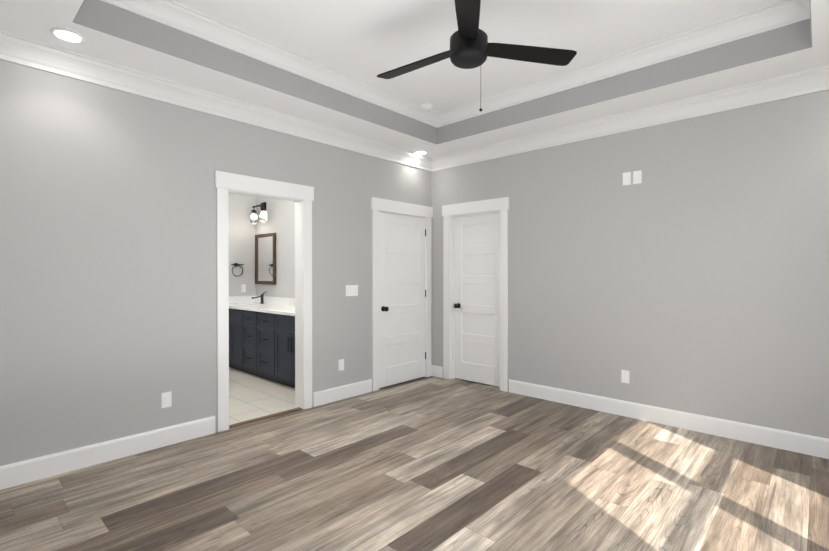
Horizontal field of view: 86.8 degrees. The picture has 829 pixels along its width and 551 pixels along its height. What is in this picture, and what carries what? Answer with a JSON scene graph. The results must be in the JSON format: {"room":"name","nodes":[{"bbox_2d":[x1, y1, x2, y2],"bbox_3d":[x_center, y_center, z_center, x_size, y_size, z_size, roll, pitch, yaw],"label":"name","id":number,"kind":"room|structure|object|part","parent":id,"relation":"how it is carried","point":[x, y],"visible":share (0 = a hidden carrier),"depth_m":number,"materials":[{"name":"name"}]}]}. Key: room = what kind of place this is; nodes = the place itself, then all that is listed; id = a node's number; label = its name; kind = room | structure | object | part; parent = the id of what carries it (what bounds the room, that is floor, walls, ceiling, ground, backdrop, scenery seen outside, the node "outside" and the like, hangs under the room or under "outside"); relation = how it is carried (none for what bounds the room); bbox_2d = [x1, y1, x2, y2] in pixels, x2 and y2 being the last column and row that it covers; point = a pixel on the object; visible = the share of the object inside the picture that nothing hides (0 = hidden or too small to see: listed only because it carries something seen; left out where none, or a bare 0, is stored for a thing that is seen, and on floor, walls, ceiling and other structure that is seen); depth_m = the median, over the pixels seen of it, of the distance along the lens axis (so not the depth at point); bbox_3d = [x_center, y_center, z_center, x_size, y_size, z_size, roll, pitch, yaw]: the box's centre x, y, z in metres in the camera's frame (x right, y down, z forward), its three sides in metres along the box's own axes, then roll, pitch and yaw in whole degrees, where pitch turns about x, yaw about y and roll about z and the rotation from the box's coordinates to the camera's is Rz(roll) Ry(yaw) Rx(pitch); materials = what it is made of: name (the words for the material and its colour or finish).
{"room":"empty bedroom","nodes":[
{"label":"empty bedroom","id":0,"kind":"room"},
{"bbox_2d":[0,59,430,465],"bbox_3d":[-1.359,-0.305,3.962,0.120,3.160,4.740,0,1,43],"label":"wall","id":1,"kind":"structure","parent":0,"point":[108,285],"depth_m":3.14,"materials":[{"name":"grey paint"}]},
{"bbox_2d":[0,416,214,489],"bbox_3d":[-2.222,1.213,2.940,0.016,0.138,1.750,0,1,43],"label":"baseboard","id":2,"kind":"structure","parent":1,"relation":"attached to","point":[26,471],"depth_m":3.00,"materials":[{"name":"white wood"}]},
{"bbox_2d":[161,391,171,407],"bbox_3d":[-1.875,0.934,3.317,0.009,0.115,0.070,0,1,43],"label":"electrical outlet","id":3,"kind":"object","parent":1,"relation":"attached to","point":[166,399],"visible":1,"depth_m":3.31,"materials":[{"name":"white plastic"}]},
{"bbox_2d":[0,30,436,171],"bbox_3d":[-1.280,-1.385,3.882,0.095,0.140,4.500,0,1,43],"label":"crown molding","id":4,"kind":"structure","parent":1,"relation":"attached to","point":[25,51],"depth_m":3.33,"materials":[{"name":"white wood"}]},
{"bbox_2d":[214,170,313,431],"bbox_3d":[-1.355,0.206,3.966,0.171,2.137,0.940,0,1,43],"label":"trim","id":5,"kind":"structure","parent":1,"relation":"attached to","point":[300,196],"depth_m":3.98,"materials":[{"name":"white wood"}]},
{"bbox_2d":[229,407,301,427],"bbox_3d":[-1.337,1.270,3.957,0.058,0.009,0.712,0,1,43],"label":"trim","id":6,"kind":"structure","parent":1,"relation":"attached to","point":[263,417],"depth_m":3.93,"materials":[{"name":"brown wood"}]},
{"bbox_2d":[338,359,343,370],"bbox_3d":[-0.754,0.915,4.528,0.009,0.115,0.070,0,1,43],"label":"electrical outlet","id":7,"kind":"object","parent":1,"relation":"attached to","point":[341,365],"visible":1,"depth_m":4.52,"materials":[{"name":"white plastic"}]},
{"bbox_2d":[313,379,371,406],"bbox_3d":[-0.730,1.201,4.551,0.016,0.138,0.751,0,1,43],"label":"baseboard","id":8,"kind":"structure","parent":1,"relation":"attached to","point":[330,395],"depth_m":4.52,"materials":[{"name":"white wood"}]},
{"bbox_2d":[346,285,357,295],"bbox_3d":[-0.658,0.150,4.625,0.010,0.115,0.162,0,1,43],"label":"light switch","id":9,"kind":"object","parent":1,"relation":"attached to","point":[351,290],"visible":1,"depth_m":4.62,"materials":[{"name":"white plastic"}]},
{"bbox_2d":[379,212,424,387],"bbox_3d":[-0.120,0.265,5.190,0.107,1.982,0.786,0,1,43],"label":"door","id":10,"kind":"structure","parent":1,"relation":"in","point":[401,298],"depth_m":5.19,"materials":[{"name":"white wood"}]},
{"bbox_3d":[-0.328,0.368,4.940,0.072,0.062,0.062,0,1,43],"label":"knob","id":11,"kind":"part","parent":10,"relation":"part of","materials":[{"name":"black metal"}]},
{"bbox_2d":[371,197,432,390],"bbox_3d":[-0.167,0.197,5.233,0.148,2.137,1.020,0,1,43],"label":"door frame","id":12,"kind":"structure","parent":1,"relation":"attached to","point":[378,205],"depth_m":5.05,"materials":[{"name":"white wood"}]},
{"bbox_2d":[228,193,255,296],"bbox_3d":[-3.214,-0.318,5.720,0.120,3.160,2.600,0,1,43],"label":"wall","id":13,"kind":"structure","parent":0,"point":[241,237],"depth_m":6.38,"materials":[{"name":"grey paint"}]},
{"bbox_2d":[231,263,243,275],"bbox_3d":[-2.552,-0.096,6.299,0.063,0.194,0.170,0,1,43],"label":"towel ring","id":14,"kind":"object","parent":13,"relation":"attached to","point":[235,264],"visible":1,"depth_m":6.29,"materials":[{"name":"black metal"}]},
{"bbox_2d":[229,296,256,302],"bbox_3d":[-2.564,0.338,6.320,0.020,0.100,0.557,0,1,43],"label":"backsplash","id":15,"kind":"structure","parent":13,"relation":"attached to","point":[233,299],"depth_m":6.37,"materials":[{"name":"white stone"}]},
{"bbox_2d":[241,284,245,291],"bbox_3d":[-2.497,0.174,6.402,0.009,0.115,0.070,0,1,43],"label":"outlet","id":16,"kind":"object","parent":13,"relation":"attached to","point":[243,287],"visible":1,"depth_m":6.40,"materials":[{"name":"white plastic"}]},
{"bbox_2d":[229,367,297,424],"bbox_3d":[-2.011,1.325,5.327,2.796,0.120,4.000,0,1,43],"label":"floor","id":17,"kind":"structure","parent":0,"point":[251,396],"depth_m":4.60,"materials":[{"name":"beige tile"}]},
{"bbox_2d":[229,307,294,387],"bbox_3d":[-1.679,0.846,5.509,2.424,0.835,0.590,0,1,43],"label":"bathroom vanity","id":18,"kind":"object","parent":17,"relation":"on","point":[262,335],"depth_m":5.30,"materials":[{"name":"painted wood"},{"name":"white quartz stone"},{"name":"black metal"}]},
{"bbox_2d":[229,303,294,314],"bbox_3d":[-1.677,0.411,5.509,2.424,0.035,0.582,0,1,43],"label":"countertop","id":19,"kind":"structure","parent":18,"relation":"on","point":[280,308],"depth_m":5.54,"materials":[{"name":"white stone"}]},
{"bbox_2d":[253,291,266,302],"bbox_3d":[-2.193,0.299,6.215,0.060,0.180,0.229,0,1,43],"label":"faucet","id":20,"kind":"object","parent":19,"relation":"on","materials":[{"name":"black metal"}]},
{"bbox_2d":[256,197,294,297],"bbox_3d":[-1.478,-0.319,5.803,2.556,3.160,0.120,0,1,43],"label":"wall","id":21,"kind":"structure","parent":0,"point":[280,222],"depth_m":6.05,"materials":[{"name":"grey paint"}]},
{"bbox_2d":[250,202,266,223],"bbox_3d":[-2.231,-0.916,6.313,0.382,0.302,0.143,0,1,43],"label":"sconce","id":22,"kind":"object","parent":21,"relation":"attached to","point":[254,215],"visible":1,"depth_m":6.31,"materials":[{"name":"white glass"}]},
{"bbox_3d":[-2.241,-0.849,6.302,0.382,0.167,0.112,0,1,43],"label":"lamp shade","id":23,"kind":"part","parent":22,"relation":"part of","materials":[{"name":"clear glass"}]},
{"bbox_2d":[255,233,275,284],"bbox_3d":[-2.149,-0.249,6.318,0.560,0.727,0.032,0,1,43],"label":"mirror","id":24,"kind":"object","parent":21,"relation":"attached to","point":[265,258],"visible":0.98,"depth_m":6.31,"materials":[{"name":"brown wood"}]},
{"bbox_3d":[-2.144,-0.249,6.323,0.470,0.637,0.013,0,1,43],"label":"glass","id":25,"kind":"part","parent":24,"relation":"part of","materials":[{"name":"silver metal"}]},
{"bbox_2d":[257,296,294,306],"bbox_3d":[-1.486,0.342,5.715,2.424,0.100,0.020,0,1,43],"label":"backsplash","id":26,"kind":"structure","parent":21,"relation":"attached to","point":[288,302],"depth_m":6.05,"materials":[{"name":"white stone"}]},
{"bbox_2d":[0,376,828,550],"bbox_3d":[0.756,1.342,2.902,4.560,0.120,6.400,0,1,43],"label":"floor","id":27,"kind":"structure","parent":0,"point":[431,463],"depth_m":2.65,"materials":[{"name":"brown wood"}]},
{"bbox_2d":[0,0,828,157],"bbox_3d":[0.227,-1.660,2.485,4.440,0.430,4.740,0,1,43],"label":"ceiling","id":28,"kind":"structure","parent":0,"point":[38,20],"depth_m":3.25,"materials":[{"name":"white paint"}]},
{"bbox_2d":[50,27,84,42],"bbox_3d":[-2.075,-1.440,2.627,0.164,0.010,0.164,0,1,43],"label":"recessed light","id":29,"kind":"object","parent":28,"relation":"in","point":[67,35],"visible":0.98,"depth_m":2.62,"materials":[{"name":"white plastic"}]},
{"bbox_2d":[100,0,439,127],"bbox_3d":[-0.812,-1.698,3.644,0.090,0.130,3.218,0,1,43],"label":"crown molding","id":30,"kind":"structure","parent":28,"relation":"attached to","point":[206,27],"depth_m":3.31,"materials":[{"name":"white wood"}]},
{"bbox_2d":[413,150,426,154],"bbox_3d":[0.069,-1.458,5.180,0.164,0.010,0.164,0,1,43],"label":"recessed light","id":31,"kind":"object","parent":28,"relation":"in","point":[420,152],"visible":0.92,"depth_m":5.16,"materials":[{"name":"white"}]},
{"bbox_2d":[440,0,791,126],"bbox_3d":[1.340,-1.699,3.783,2.880,0.130,0.090,0,1,43],"label":"crown molding","id":32,"kind":"structure","parent":28,"relation":"attached to","point":[766,18],"depth_m":3.42,"materials":[{"name":"white wood"}]},
{"bbox_2d":[784,0,809,23],"bbox_3d":[1.378,-1.684,1.617,0.090,0.130,3.218,0,1,43],"label":"crown molding","id":33,"kind":"structure","parent":28,"relation":"attached to","point":[798,10],"depth_m":2.78,"materials":[{"name":"white wood"}]},
{"bbox_2d":[174,0,781,111],"bbox_3d":[0.283,-1.816,2.629,3.085,0.120,3.230,0,1,43],"label":"ceiling","id":34,"kind":"structure","parent":0,"point":[368,41],"depth_m":3.13,"materials":[{"name":"white paint"}]},
{"bbox_2d":[421,103,432,110],"bbox_3d":[0.125,-1.749,4.554,0.132,0.041,0.132,0,1,43],"label":"smoke detector","id":35,"kind":"object","parent":34,"relation":"attached to","point":[426,106],"visible":0.94,"depth_m":4.51,"materials":[{"name":"white plastic"}]},
{"bbox_2d":[377,0,576,110],"bbox_3d":[0.238,-1.385,2.776,1.158,0.744,1.213,0,1,43],"label":"ceiling fan","id":36,"kind":"object","parent":34,"relation":"hanging from","point":[471,47],"visible":1,"depth_m":2.69,"materials":[{"name":"black metal"}]},
{"bbox_2d":[431,90,828,438],"bbox_3d":[1.796,-0.307,4.190,4.440,3.160,0.120,0,1,43],"label":"wall","id":37,"kind":"structure","parent":0,"point":[689,273],"depth_m":3.71,"materials":[{"name":"grey paint"}]},
{"bbox_2d":[442,197,508,391],"bbox_3d":[0.730,0.198,5.162,0.930,2.137,0.148,0,1,43],"label":"door frame","id":38,"kind":"structure","parent":37,"relation":"attached to","point":[451,213],"depth_m":5.25,"materials":[{"name":"white wood"}]},
{"bbox_2d":[454,213,499,386],"bbox_3d":[0.734,0.265,5.167,0.696,1.982,0.107,0,1,43],"label":"door","id":39,"kind":"structure","parent":37,"relation":"in","point":[477,298],"depth_m":5.19,"materials":[{"name":"white wood"}]},
{"bbox_2d":[621,370,629,383],"bbox_3d":[1.920,0.914,3.994,0.070,0.115,0.009,0,1,43],"label":"electrical outlet","id":40,"kind":"object","parent":37,"relation":"attached to","point":[625,376],"visible":1,"depth_m":3.99,"materials":[{"name":"white plastic"}]},
{"bbox_2d":[623,172,630,184],"bbox_3d":[1.924,-0.886,3.978,0.070,0.115,0.009,0,1,43],"label":"electrical outlet","id":41,"kind":"object","parent":37,"relation":"attached to","point":[626,178],"visible":1,"depth_m":3.97,"materials":[{"name":"white plastic"}]},
{"bbox_2d":[432,65,828,169],"bbox_3d":[1.722,-1.387,4.103,3.960,0.140,0.095,0,1,43],"label":"crown molding","id":42,"kind":"structure","parent":37,"relation":"attached to","point":[813,80],"depth_m":3.76,"materials":[{"name":"white wood"}]},
{"bbox_2d":[633,170,641,183],"bbox_3d":[1.990,-0.885,3.917,0.070,0.115,0.010,0,1,43],"label":"electrical outlet","id":43,"kind":"object","parent":37,"relation":"attached to","point":[637,177],"visible":1,"depth_m":3.91,"materials":[{"name":"white plastic"}]},
{"bbox_2d":[509,379,828,458],"bbox_3d":[2.146,1.207,3.783,3.026,0.138,0.016,0,1,43],"label":"baseboard","id":44,"kind":"structure","parent":37,"relation":"attached to","point":[770,437],"depth_m":3.66,"materials":[{"name":"white wood"}]}
]}

